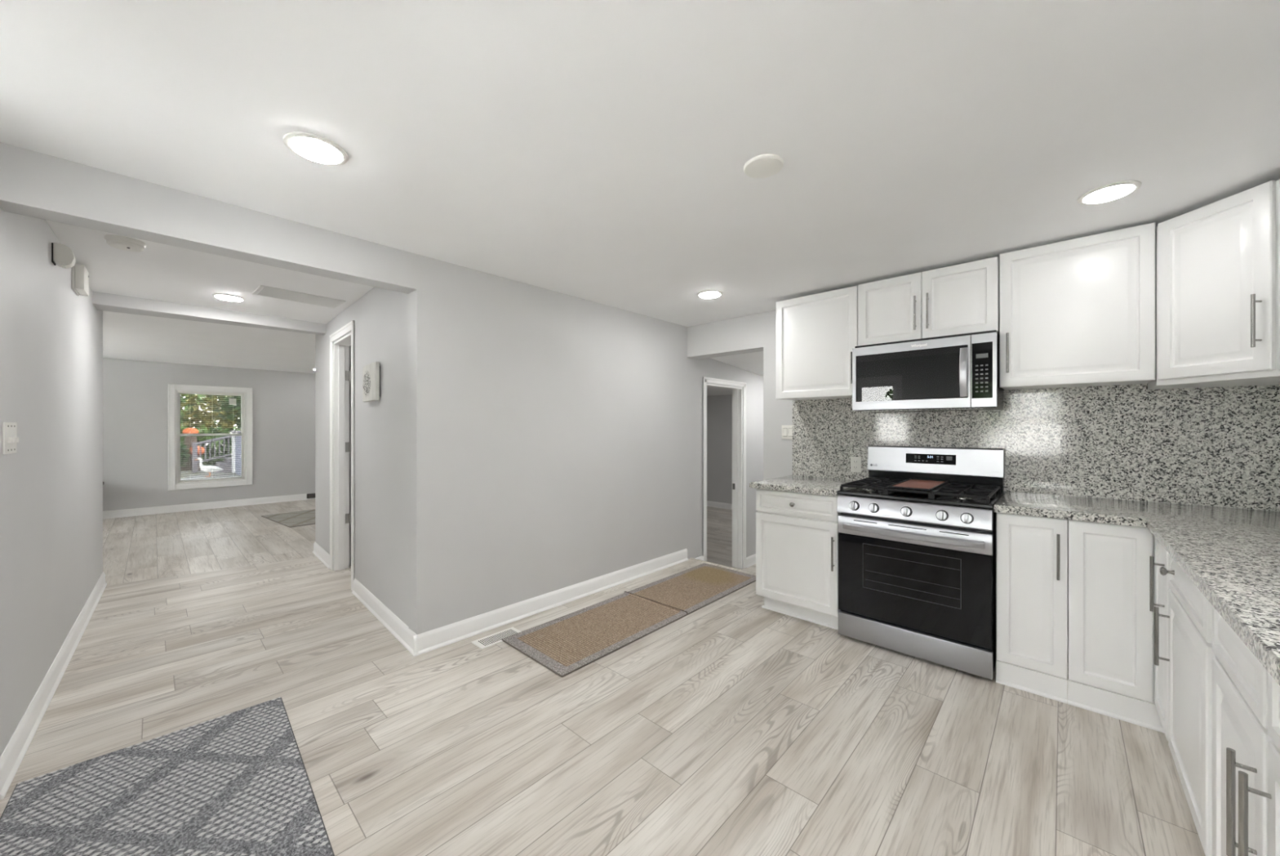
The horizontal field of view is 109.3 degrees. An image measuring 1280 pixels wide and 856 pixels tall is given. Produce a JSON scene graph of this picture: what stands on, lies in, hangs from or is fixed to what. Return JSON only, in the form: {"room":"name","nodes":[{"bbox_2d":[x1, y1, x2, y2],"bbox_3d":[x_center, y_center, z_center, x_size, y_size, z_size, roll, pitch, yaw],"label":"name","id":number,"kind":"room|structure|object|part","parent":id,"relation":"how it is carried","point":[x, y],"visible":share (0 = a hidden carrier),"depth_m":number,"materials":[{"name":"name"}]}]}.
{"room":"kitchen","nodes":[
{"label":"kitchen","id":0,"kind":"room"},
{"bbox_2d":[0,207,102,756],"bbox_3d":[-3.589,0.135,2.397,3.104,2.370,0.724,0,0,45],"label":"wall","id":1,"kind":"structure","parent":0,"point":[51,335],"depth_m":2.14,"materials":[{"name":"paint"}]},
{"bbox_2d":[2,422,18,453],"bbox_3d":[-2.385,0.038,1.724,0.170,0.118,0.016,0,0,45],"label":"light switch","id":2,"kind":"object","parent":1,"relation":"attached to","point":[10,438],"visible":1,"depth_m":1.70,"materials":[{"name":"white plastic"}]},
{"bbox_2d":[0,571,106,799],"bbox_3d":[-3.340,1.244,2.675,3.096,0.111,0.022,0,0,45],"label":"baseboard","id":3,"kind":"structure","parent":1,"relation":"attached to","point":[11,757],"depth_m":2.08,"materials":[{"name":"paint"}]},
{"bbox_2d":[51,242,75,268],"bbox_3d":[-2.960,-0.881,2.332,0.074,0.108,0.072,0,0,43],"label":"sensor","id":4,"kind":"object","parent":1,"relation":"attached to","point":[62,255],"visible":1,"depth_m":2.31,"materials":[{"name":"white plastic"}]},
{"bbox_2d":[71,263,88,295],"bbox_3d":[-3.424,-0.905,2.779,0.200,0.160,0.050,0,0,45],"label":"door chime","id":5,"kind":"object","parent":1,"relation":"attached to","point":[80,274],"visible":0.94,"depth_m":2.72,"materials":[{"name":"white plastic"}]},
{"bbox_3d":[-3.437,-0.905,2.765,0.200,0.160,0.012,0,0,45],"label":"plate","id":6,"kind":"part","parent":5,"relation":"part of","materials":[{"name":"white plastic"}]},
{"bbox_2d":[102,357,315,511],"bbox_3d":[-7.064,0.135,7.271,0.150,2.370,6.400,0,0,43],"label":"wall","id":7,"kind":"structure","parent":0,"point":[135,392],"depth_m":7.06,"materials":[{"name":"paint"}]},
{"bbox_2d":[102,492,315,518],"bbox_3d":[-7.001,1.244,7.212,0.022,0.111,6.200,0,0,43],"label":"baseboard","id":8,"kind":"structure","parent":7,"relation":"attached to","point":[230,503],"depth_m":7.21,"materials":[{"name":"paint"}]},
{"bbox_2d":[168,383,253,489],"bbox_3d":[-6.950,0.140,7.370,0.162,1.634,0.994,0,0,43],"label":"window","id":9,"kind":"structure","parent":7,"relation":"attached to","point":[244,433],"depth_m":7.35,"materials":[{"name":"paint"}]},
{"bbox_3d":[-6.980,-0.226,7.398,0.030,0.702,0.794,0,0,43],"label":"sash","id":10,"kind":"part","parent":9,"relation":"part of","materials":[{"name":"white plastic"}]},
{"bbox_3d":[-6.979,-0.226,7.397,0.004,0.634,0.726,0,0,43],"label":"glass pane","id":11,"kind":"part","parent":9,"relation":"part of","materials":[{"name":"clear glass"}]},
{"bbox_3d":[-6.954,0.474,7.374,0.030,0.765,0.794,0,0,43],"label":"sash","id":12,"kind":"part","parent":9,"relation":"part of","materials":[{"name":"white plastic"}]},
{"bbox_3d":[-6.954,0.474,7.373,0.004,0.697,0.726,0,0,43],"label":"glass pane","id":13,"kind":"part","parent":9,"relation":"part of","materials":[{"name":"clear glass"}]},
{"bbox_2d":[177,391,244,482],"bbox_3d":[-6.921,0.139,7.343,0.028,1.428,0.782,0,0,43],"label":"window blind","id":14,"kind":"object","parent":7,"relation":"attached to","point":[185,392],"visible":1,"depth_m":7.32,"materials":[{"name":"white plastic"}]},
{"bbox_3d":[-6.921,0.846,7.343,0.024,0.014,0.778,0,0,43],"label":"rail","id":15,"kind":"part","parent":14,"relation":"part of","materials":[{"name":"white plastic"}]},
{"bbox_2d":[306,493,315,497],"bbox_3d":[-5.974,1.236,8.305,0.034,0.083,0.200,0,0,43],"label":"wall register","id":16,"kind":"object","parent":7,"relation":"attached to","point":[308,495],"visible":0.61,"depth_m":8.27,"materials":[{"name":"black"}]},
{"bbox_2d":[349,345,351,565],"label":"door","id":17,"kind":"structure","parent":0,"point":[349,345],"depth_m":4.29,"materials":[{"name":"paint"}]},
{"bbox_2d":[315,286,417,634],"bbox_3d":[-2.298,0.135,3.724,0.120,2.370,3.006,0,0,-45],"label":"wall","id":18,"kind":"structure","parent":0,"point":[380,316],"depth_m":3.14,"materials":[{"name":"paint"}]},
{"bbox_2d":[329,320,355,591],"bbox_3d":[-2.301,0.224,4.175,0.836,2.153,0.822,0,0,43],"label":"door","id":19,"kind":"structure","parent":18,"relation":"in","point":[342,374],"depth_m":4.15,"materials":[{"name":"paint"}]},
{"bbox_2d":[312,541,417,656],"bbox_3d":[-2.345,1.244,3.670,0.022,0.111,3.038,0,0,-45],"label":"baseboard","id":20,"kind":"structure","parent":18,"relation":"attached to","point":[387,617],"depth_m":3.06,"materials":[{"name":"paint"}]},
{"bbox_2d":[362,361,380,401],"bbox_3d":[-1.897,-0.320,3.208,0.034,0.260,0.330,0,0,-45],"label":"door chime","id":21,"kind":"object","parent":18,"relation":"attached to","point":[371,371],"visible":1,"depth_m":3.15,"materials":[{"name":"white plastic"}]},
{"bbox_2d":[408,253,763,656],"bbox_3d":[0.380,0.300,4.475,0.152,2.700,5.035,0,0,43],"label":"wall","id":22,"kind":"structure","parent":0,"point":[560,435],"depth_m":3.23,"materials":[{"name":"paint"}]},
{"bbox_2d":[702,376,746,568],"bbox_3d":[0.897,0.551,5.033,0.148,2.157,0.859,0,0,43],"label":"door frame","id":23,"kind":"structure","parent":22,"relation":"in","point":[739,394],"depth_m":5.26,"materials":[{"name":"paint"}]},
{"bbox_2d":[0,498,1205,855],"bbox_3d":[-3.005,1.330,3.486,11.450,0.060,6.400,0,0,43],"label":"floor","id":24,"kind":"structure","parent":0,"point":[735,726],"depth_m":1.97,"materials":[{"name":"beige wood"}]},
{"bbox_2d":[0,696,334,855],"bbox_3d":[-1.579,1.295,1.496,0.760,0.010,1.188,0,0,-45],"label":"area rug","id":25,"kind":"object","parent":24,"relation":"on","point":[236,783],"visible":1,"depth_m":1.57,"materials":[{"name":"grey fabric"}]},
{"bbox_2d":[261,509,315,527],"bbox_3d":[-4.830,1.296,6.624,1.258,0.008,0.808,0,0,37],"label":"area rug","id":26,"kind":"object","parent":24,"relation":"on","point":[302,517],"visible":0.73,"depth_m":6.50,"materials":[{"name":"grey fabric"}]},
{"bbox_2d":[471,626,521,648],"bbox_3d":[-0.880,1.297,2.811,0.128,0.007,0.288,0,0,43],"label":"floor vent","id":27,"kind":"object","parent":24,"relation":"in","point":[489,640],"visible":1,"depth_m":2.79,"materials":[{"name":"white plastic"}]},
{"bbox_2d":[502,562,755,676],"bbox_3d":[0.104,1.288,3.355,0.608,0.024,2.148,0,0,43],"label":"runner rug","id":28,"kind":"object","parent":24,"relation":"on","point":[565,644],"visible":0.99,"depth_m":3.08,"materials":[{"name":"beige carpet"}]},
{"bbox_2d":[689,557,755,574],"bbox_3d":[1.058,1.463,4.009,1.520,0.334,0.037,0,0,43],"label":"trim","id":29,"kind":"structure","parent":24,"relation":"attached to","point":[710,562],"depth_m":4.25,"materials":[{"name":"brown wood"}]},
{"bbox_2d":[755,488,840,629],"bbox_3d":[1.249,0.864,3.279,0.572,0.872,0.696,0,0,43],"label":"base cabinet","id":30,"kind":"object","parent":24,"relation":"on","point":[797,533],"visible":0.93,"depth_m":3.04,"materials":[{"name":"paint"}]},
{"bbox_3d":[1.023,0.513,3.044,0.031,0.031,0.034,0,0,43],"label":"knob","id":31,"kind":"part","parent":30,"relation":"part of","materials":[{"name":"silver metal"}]},
{"bbox_3d":[1.044,0.513,3.061,0.571,0.155,0.020,0,0,43],"label":"drawer","id":32,"kind":"part","parent":30,"relation":"part of","materials":[{"name":"paint"}]},
{"bbox_2d":[749,475,855,496],"bbox_3d":[1.234,0.407,3.281,0.610,0.038,0.673,0,0,43],"label":"countertop","id":33,"kind":"structure","parent":30,"relation":"on","point":[804,484],"depth_m":3.15,"materials":[{"name":"stone"}]},
{"bbox_3d":[1.216,0.791,2.861,0.012,0.213,0.040,0,0,43],"label":"handle","id":34,"kind":"part","parent":30,"relation":"part of","materials":[{"name":"silver metal"}]},
{"bbox_2d":[836,444,1004,679],"bbox_3d":[1.717,0.714,2.785,0.765,1.173,0.734,0,0,43],"label":"gas range","id":35,"kind":"object","parent":24,"relation":"on","point":[917,568],"visible":0.94,"depth_m":2.57,"materials":[{"name":"silver metal"}]},
{"bbox_3d":[1.282,0.468,2.727,0.051,0.052,0.033,0,0,43],"label":"knob","id":36,"kind":"part","parent":35,"relation":"part of","materials":[{"name":"metal"}]},
{"bbox_3d":[1.440,0.383,2.841,0.096,0.013,0.096,0,0,43],"label":"burner","id":37,"kind":"part","parent":35,"relation":"part of","materials":[{"name":"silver metal"}]},
{"bbox_3d":[1.362,0.468,2.652,0.051,0.052,0.033,0,0,43],"label":"knob","id":38,"kind":"part","parent":35,"relation":"part of","materials":[{"name":"metal"}]},
{"bbox_3d":[1.485,0.468,2.537,0.051,0.052,0.033,0,0,43],"label":"knob","id":39,"kind":"part","parent":35,"relation":"part of","materials":[{"name":"metal"}]},
{"bbox_3d":[1.491,0.598,2.536,0.692,0.035,0.061,0,0,43],"label":"handle","id":40,"kind":"part","parent":35,"relation":"part of","materials":[{"name":"metal"}]},
{"bbox_3d":[1.512,0.466,2.565,0.761,0.112,0.055,0,0,43],"label":"control panel","id":41,"kind":"part","parent":35,"relation":"part of","materials":[{"name":"metal"}]},
{"bbox_3d":[1.518,0.594,2.572,0.761,0.108,0.033,0,0,43],"label":"door trim","id":42,"kind":"part","parent":35,"relation":"part of","materials":[{"name":"metal"}]},
{"bbox_3d":[1.511,0.888,2.564,0.753,0.472,0.008,0,0,43],"label":"door glass","id":43,"kind":"part","parent":35,"relation":"part of","materials":[{"name":"black glass"}]},
{"bbox_3d":[1.518,1.209,2.572,0.761,0.138,0.033,0,0,43],"label":"storage drawer","id":44,"kind":"part","parent":35,"relation":"part of","materials":[{"name":"metal"}]},
{"bbox_3d":[1.521,0.889,2.575,0.761,0.478,0.025,0,0,43],"label":"oven door","id":45,"kind":"part","parent":35,"relation":"part of","materials":[{"name":"black glass"}]},
{"bbox_2d":[888,478,948,490],"bbox_3d":[1.715,0.344,2.783,0.216,0.012,0.520,0,0,43],"label":"griddle","id":46,"kind":"object","parent":35,"relation":"on","point":[910,483],"visible":1,"depth_m":2.74,"materials":[{"name":"brown metal"}]},
{"bbox_3d":[1.715,0.346,2.783,0.196,0.006,0.500,0,0,43],"label":"plate","id":47,"kind":"part","parent":46,"relation":"part of","materials":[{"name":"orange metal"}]},
{"bbox_2d":[836,483,1004,508],"bbox_3d":[1.708,0.398,2.775,0.765,0.019,0.612,0,0,43],"label":"cooktop","id":48,"kind":"object","parent":35,"relation":"in","point":[922,499],"depth_m":2.55,"materials":[{"name":"black metal"}]},
{"bbox_3d":[1.912,0.204,2.991,0.283,0.064,0.008,0,0,43],"label":"display panel","id":49,"kind":"part","parent":35,"relation":"part of","materials":[{"name":"black glass"}]},
{"bbox_3d":[1.619,0.469,2.433,0.057,0.057,0.013,0,0,43],"label":"knob","id":50,"kind":"part","parent":35,"relation":"part of","materials":[{"name":"silver metal"}]},
{"bbox_3d":[1.609,0.468,2.422,0.051,0.052,0.033,0,0,43],"label":"knob","id":51,"kind":"part","parent":35,"relation":"part of","materials":[{"name":"metal"}]},
{"bbox_3d":[1.791,0.383,2.514,0.096,0.013,0.096,0,0,43],"label":"burner","id":52,"kind":"part","parent":35,"relation":"part of","materials":[{"name":"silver metal"}]},
{"bbox_3d":[1.699,0.469,2.359,0.057,0.057,0.013,0,0,43],"label":"knob","id":53,"kind":"part","parent":35,"relation":"part of","materials":[{"name":"silver metal"}]},
{"bbox_3d":[1.689,0.468,2.348,0.051,0.052,0.033,0,0,43],"label":"knob","id":54,"kind":"part","parent":35,"relation":"part of","materials":[{"name":"metal"}]},
{"bbox_2d":[995,511,1067,702],"bbox_3d":[2.130,0.864,2.458,0.267,0.872,0.696,0,0,43],"label":"base cabinet","id":55,"kind":"object","parent":24,"relation":"on","point":[1032,551],"visible":0.91,"depth_m":2.22,"materials":[{"name":"paint"}]},
{"bbox_3d":[1.980,0.608,2.148,0.012,0.216,0.040,0,0,43],"label":"handle","id":56,"kind":"part","parent":55,"relation":"part of","materials":[{"name":"silver metal"}]},
{"bbox_2d":[1067,519,1171,740],"bbox_3d":[2.469,0.864,1.941,0.932,0.872,0.990,0,0,43],"label":"base cabinet","id":57,"kind":"object","parent":24,"relation":"on","point":[1116,583],"visible":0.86,"depth_m":2.03,"materials":[{"name":"paint"}]},
{"bbox_3d":[2.123,0.810,2.054,0.266,0.753,0.020,0,0,43],"label":"door","id":58,"kind":"part","parent":57,"relation":"part of","materials":[{"name":"paint"}]},
{"bbox_2d":[994,491,1279,684],"bbox_3d":[1.821,0.407,1.446,1.205,0.038,2.558,0,0,43],"label":"countertop","id":59,"kind":"structure","parent":57,"relation":"on","point":[1232,555],"depth_m":1.52,"materials":[{"name":"stone"}]},
{"bbox_3d":[2.023,0.613,1.775,0.040,0.215,0.012,0,0,43],"label":"handle","id":60,"kind":"part","parent":57,"relation":"part of","materials":[{"name":"silver metal"}]},
{"bbox_3d":[2.111,0.810,1.828,0.020,0.753,0.315,0,0,43],"label":"door","id":61,"kind":"part","parent":57,"relation":"part of","materials":[{"name":"paint"}]},
{"bbox_2d":[1154,552,1216,855],"bbox_3d":[1.990,0.864,1.256,0.699,0.872,0.661,0,0,43],"label":"base cabinet","id":62,"kind":"object","parent":24,"relation":"on","point":[1190,652],"visible":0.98,"depth_m":1.40,"materials":[{"name":"paint"}]},
{"bbox_3d":[1.941,0.777,1.688,0.040,0.216,0.012,0,0,43],"label":"handle","id":63,"kind":"part","parent":62,"relation":"part of","materials":[{"name":"silver metal"}]},
{"bbox_3d":[1.883,0.513,1.622,0.034,0.031,0.031,0,0,43],"label":"knob","id":64,"kind":"part","parent":62,"relation":"part of","materials":[{"name":"silver metal"}]},
{"bbox_3d":[1.775,0.513,1.468,0.020,0.155,0.609,0,0,43],"label":"drawer","id":65,"kind":"part","parent":62,"relation":"part of","materials":[{"name":"paint"}]},
{"bbox_3d":[1.775,0.894,1.468,0.020,0.585,0.609,0,0,43],"label":"door","id":66,"kind":"part","parent":62,"relation":"part of","materials":[{"name":"paint"}]},
{"bbox_2d":[1212,605,1279,855],"bbox_3d":[1.452,0.864,0.679,0.699,0.872,0.913,0,0,43],"label":"base cabinet","id":67,"kind":"object","parent":24,"relation":"on","point":[1246,696],"visible":0.91,"depth_m":0.95,"materials":[{"name":"paint"}]},
{"bbox_3d":[1.376,0.513,1.040,0.020,0.155,0.419,0,0,43],"label":"drawer","id":68,"kind":"part","parent":67,"relation":"part of","materials":[{"name":"paint"}]},
{"bbox_3d":[1.239,0.779,0.934,0.040,0.222,0.012,0,0,43],"label":"handle","id":69,"kind":"part","parent":67,"relation":"part of","materials":[{"name":"silver metal"}]},
{"bbox_3d":[1.179,0.779,0.870,0.040,0.222,0.012,0,0,43],"label":"handle","id":70,"kind":"part","parent":67,"relation":"part of","materials":[{"name":"silver metal"}]},
{"bbox_3d":[1.072,0.513,0.714,0.020,0.155,0.423,0,0,43],"label":"drawer","id":71,"kind":"part","parent":67,"relation":"part of","materials":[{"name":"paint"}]},
{"bbox_3d":[1.072,0.894,0.714,0.020,0.585,0.423,0,0,43],"label":"door","id":72,"kind":"part","parent":67,"relation":"part of","materials":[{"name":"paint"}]},
{"bbox_2d":[0,0,1279,373],"bbox_3d":[-2.974,-1.041,3.519,11.450,0.118,6.490,0,0,43],"label":"ceiling","id":73,"kind":"structure","parent":0,"point":[598,151],"depth_m":1.53,"materials":[{"name":"paint"}]},
{"bbox_2d":[104,234,146,252],"bbox_3d":[-2.745,-0.977,2.423,0.150,0.047,0.150,0,0,43],"label":"smoke detector","id":74,"kind":"object","parent":73,"relation":"attached to","point":[122,242],"visible":1,"depth_m":2.39,"materials":[{"name":"white plastic"}]},
{"bbox_2d":[0,142,417,293],"bbox_3d":[-1.819,-0.909,2.137,0.135,0.222,1.445,0,0,43],"label":"beam","id":75,"kind":"structure","parent":73,"relation":"attached to","point":[33,184],"depth_m":1.93,"materials":[{"name":"paint"}]},
{"bbox_2d":[92,290,326,334],"bbox_3d":[-3.612,-0.966,3.942,0.280,0.109,1.480,0,0,43],"label":"beam","id":76,"kind":"structure","parent":73,"relation":"attached to","point":[103,301],"depth_m":3.74,"materials":[{"name":"paint"}]},
{"bbox_2d":[212,293,245,301],"bbox_3d":[-3.145,-0.992,3.473,0.190,0.017,0.190,0,0,43],"label":"recessed light","id":77,"kind":"object","parent":73,"relation":"in","point":[223,296],"visible":1,"depth_m":3.44,"materials":[{"name":"white plastic"}]},
{"bbox_2d":[215,295,242,301],"bbox_3d":[-3.145,-0.991,3.473,0.151,0.015,0.151,0,0,43],"label":"diffuser","id":78,"kind":"object","parent":77,"relation":"attached to","point":[233,298],"depth_m":3.45,"materials":[{"name":"white plastic"}]},
{"bbox_2d":[252,284,346,307],"bbox_3d":[-2.599,-0.996,3.474,0.300,0.008,0.527,0,0,41],"label":"ceiling vent","id":79,"kind":"object","parent":73,"relation":"in","point":[264,291],"visible":1,"depth_m":3.44,"materials":[{"name":"metal"}]},
{"bbox_2d":[283,131,348,165],"bbox_3d":[-1.159,-0.992,1.628,0.190,0.017,0.190,0,0,43],"label":"recessed light","id":80,"kind":"object","parent":73,"relation":"in","point":[311,147],"visible":1,"depth_m":1.60,"materials":[{"name":"white plastic"}]},
{"bbox_2d":[290,137,342,164],"bbox_3d":[-1.159,-0.991,1.628,0.151,0.015,0.151,0,0,43],"label":"diffuser","id":81,"kind":"object","parent":80,"relation":"attached to","point":[316,149],"depth_m":1.61,"materials":[{"name":"white plastic"}]},
{"bbox_2d":[697,289,722,297],"bbox_3d":[0.520,-0.992,3.391,0.190,0.017,0.190,0,0,43],"label":"recessed light","id":82,"kind":"object","parent":73,"relation":"in","point":[709,293],"visible":1,"depth_m":3.35,"materials":[{"name":"white plastic"}]},
{"bbox_2d":[699,292,719,297],"bbox_3d":[0.520,-0.991,3.391,0.151,0.015,0.151,0,0,43],"label":"diffuser","id":83,"kind":"object","parent":82,"relation":"attached to","point":[703,295],"depth_m":3.37,"materials":[{"name":"white plastic"}]},
{"bbox_2d":[1077,180,1141,204],"bbox_3d":[1.990,-0.992,1.929,0.190,0.017,0.190,0,0,43],"label":"recessed light","id":84,"kind":"object","parent":73,"relation":"in","point":[1107,193],"visible":1,"depth_m":1.90,"materials":[{"name":"white plastic"}]},
{"bbox_2d":[1083,184,1134,203],"bbox_3d":[1.990,-0.991,1.929,0.151,0.015,0.151,0,0,43],"label":"diffuser","id":85,"kind":"object","parent":84,"relation":"attached to","point":[1100,194],"depth_m":1.91,"materials":[{"name":"white plastic"}]},
{"bbox_2d":[706,394,732,503],"bbox_3d":[0.569,0.425,7.502,4.000,2.450,4.350,0,0,43],"label":"wall","id":86,"kind":"structure","parent":0,"point":[719,407],"depth_m":9.27,"materials":[{"name":"paint"}]},
{"bbox_2d":[694,500,755,567],"bbox_3d":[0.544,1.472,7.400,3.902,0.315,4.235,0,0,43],"label":"baseboard","id":87,"kind":"structure","parent":86,"relation":"attached to","point":[750,560],"depth_m":9.09,"materials":[{"name":"paint"}]},
{"bbox_2d":[706,386,732,395],"bbox_3d":[0.566,-0.700,7.608,3.850,0.060,4.500,0,0,43],"label":"ceiling","id":88,"kind":"structure","parent":0,"point":[710,390],"depth_m":8.37,"materials":[{"name":"paint"}]},
{"bbox_2d":[706,506,755,573],"bbox_3d":[1.064,1.655,7.006,5.400,0.050,4.700,0,0,43],"label":"floor","id":89,"kind":"structure","parent":0,"point":[719,520],"depth_m":6.74,"materials":[{"name":"brown wood"}]},
{"bbox_2d":[710,351,763,375],"bbox_3d":[1.806,-0.693,5.016,1.600,0.255,2.400,0,0,43],"label":"ceiling","id":90,"kind":"structure","parent":0,"point":[753,362],"depth_m":4.84,"materials":[{"name":"paint"}]},
{"bbox_2d":[687,310,1274,511],"bbox_3d":[1.917,0.290,3.265,3.850,2.680,0.190,0,0,43],"label":"wall","id":91,"kind":"structure","parent":0,"point":[756,332],"depth_m":3.92,"materials":[{"name":"paint"}]},
{"bbox_2d":[782,425,792,439],"bbox_3d":[1.228,0.035,3.769,0.112,0.115,0.012,0,0,43],"label":"light switch","id":92,"kind":"object","parent":91,"relation":"attached to","point":[787,430],"visible":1,"depth_m":3.77,"materials":[{"name":"white plastic"}]},
{"bbox_2d":[775,285,857,399],"bbox_3d":[1.353,-0.593,3.381,0.590,0.744,0.366,0,0,43],"label":"upper cabinet","id":93,"kind":"object","parent":91,"relation":"attached to","point":[816,335],"visible":0.73,"depth_m":3.27,"materials":[{"name":"paint"}]},
{"bbox_3d":[1.438,-0.407,3.078,0.012,0.215,0.040,0,0,43],"label":"handle","id":94,"kind":"part","parent":93,"relation":"part of","materials":[{"name":"silver metal"}]},
{"bbox_2d":[857,256,999,346],"bbox_3d":[1.853,-0.757,2.929,0.747,0.422,0.387,0,0,43],"label":"upper cabinet","id":95,"kind":"object","parent":91,"relation":"attached to","point":[963,298],"visible":0.89,"depth_m":2.78,"materials":[{"name":"paint"}]},
{"bbox_3d":[1.616,-0.757,2.951,0.369,0.422,0.020,0,0,43],"label":"door","id":96,"kind":"part","parent":95,"relation":"part of","materials":[{"name":"paint"}]},
{"bbox_3d":[1.711,-0.714,2.823,0.012,0.211,0.040,0,0,43],"label":"handle","id":97,"kind":"part","parent":95,"relation":"part of","materials":[{"name":"silver metal"}]},
{"bbox_3d":[1.760,-0.715,2.777,0.012,0.215,0.040,0,0,43],"label":"handle","id":98,"kind":"part","parent":95,"relation":"part of","materials":[{"name":"silver metal"}]},
{"bbox_2d":[852,329,1003,412],"bbox_3d":[1.808,-0.326,2.881,0.752,0.432,0.474,0,0,43],"label":"microwave","id":99,"kind":"object","parent":95,"relation":"attached to","point":[958,371],"visible":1,"depth_m":2.71,"materials":[{"name":"silver metal"}]},
{"bbox_3d":[1.831,-0.316,2.567,0.037,0.276,0.046,0,0,43],"label":"handle","id":100,"kind":"part","parent":99,"relation":"part of","materials":[{"name":"metal"}]},
{"bbox_3d":[1.907,-0.321,2.530,0.095,0.311,0.008,0,0,43],"label":"touch glass","id":101,"kind":"part","parent":99,"relation":"part of","materials":[{"name":"black glass"}]},
{"bbox_3d":[1.915,-0.321,2.527,0.113,0.406,0.018,0,0,43],"label":"control panel","id":102,"kind":"part","parent":99,"relation":"part of","materials":[{"name":"metal"}]},
{"bbox_3d":[1.890,-0.757,2.695,0.372,0.422,0.020,0,0,43],"label":"door","id":103,"kind":"part","parent":95,"relation":"part of","materials":[{"name":"paint"}]},
{"bbox_2d":[792,382,1279,511],"bbox_3d":[2.200,0.064,2.857,2.576,0.648,0.020,0,0,43],"label":"backsplash","id":104,"kind":"structure","parent":91,"relation":"attached to","point":[1220,446],"depth_m":2.51,"materials":[{"name":"stone"}]},
{"bbox_2d":[850,456,861,471],"bbox_3d":[1.610,0.272,3.388,0.073,0.115,0.010,0,0,43],"label":"wall outlet","id":105,"kind":"object","parent":104,"relation":"attached to","point":[855,461],"visible":1,"depth_m":3.38,"materials":[{"name":"white plastic"}]},
{"bbox_2d":[999,222,1155,390],"bbox_3d":[2.337,-0.604,2.463,0.584,0.751,0.366,0,0,43],"label":"upper cabinet","id":106,"kind":"object","parent":91,"relation":"attached to","point":[1079,312],"visible":1,"depth_m":2.34,"materials":[{"name":"paint"}]},
{"bbox_3d":[2.039,-0.415,2.517,0.012,0.219,0.040,0,0,43],"label":"handle","id":107,"kind":"part","parent":106,"relation":"part of","materials":[{"name":"silver metal"}]},
{"bbox_2d":[1147,180,1279,389],"bbox_3d":[2.698,-0.584,1.959,0.622,0.764,0.612,0,0,43],"label":"upper cabinet","id":108,"kind":"object","parent":91,"relation":"attached to","point":[1216,263],"visible":0.98,"depth_m":1.93,"materials":[{"name":"paint"}]},
{"bbox_3d":[2.444,-0.425,1.800,0.040,0.210,0.012,0,0,-2],"label":"handle","id":109,"kind":"part","parent":108,"relation":"part of","materials":[{"name":"silver metal"}]},
{"bbox_3d":[1.629,0.135,0.244,0.150,2.370,4.820,0,0,43],"label":"wall","id":110,"kind":"structure","parent":0,"visible":0},
{"bbox_2d":[1278,178,1279,370],"bbox_3d":[2.325,-0.585,1.381,0.379,0.750,0.752,0,0,43],"label":"upper cabinet","id":111,"kind":"object","parent":110,"relation":"attached to","point":[1279,179],"visible":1,"depth_m":1.75,"materials":[{"name":"paint"}]}
]}

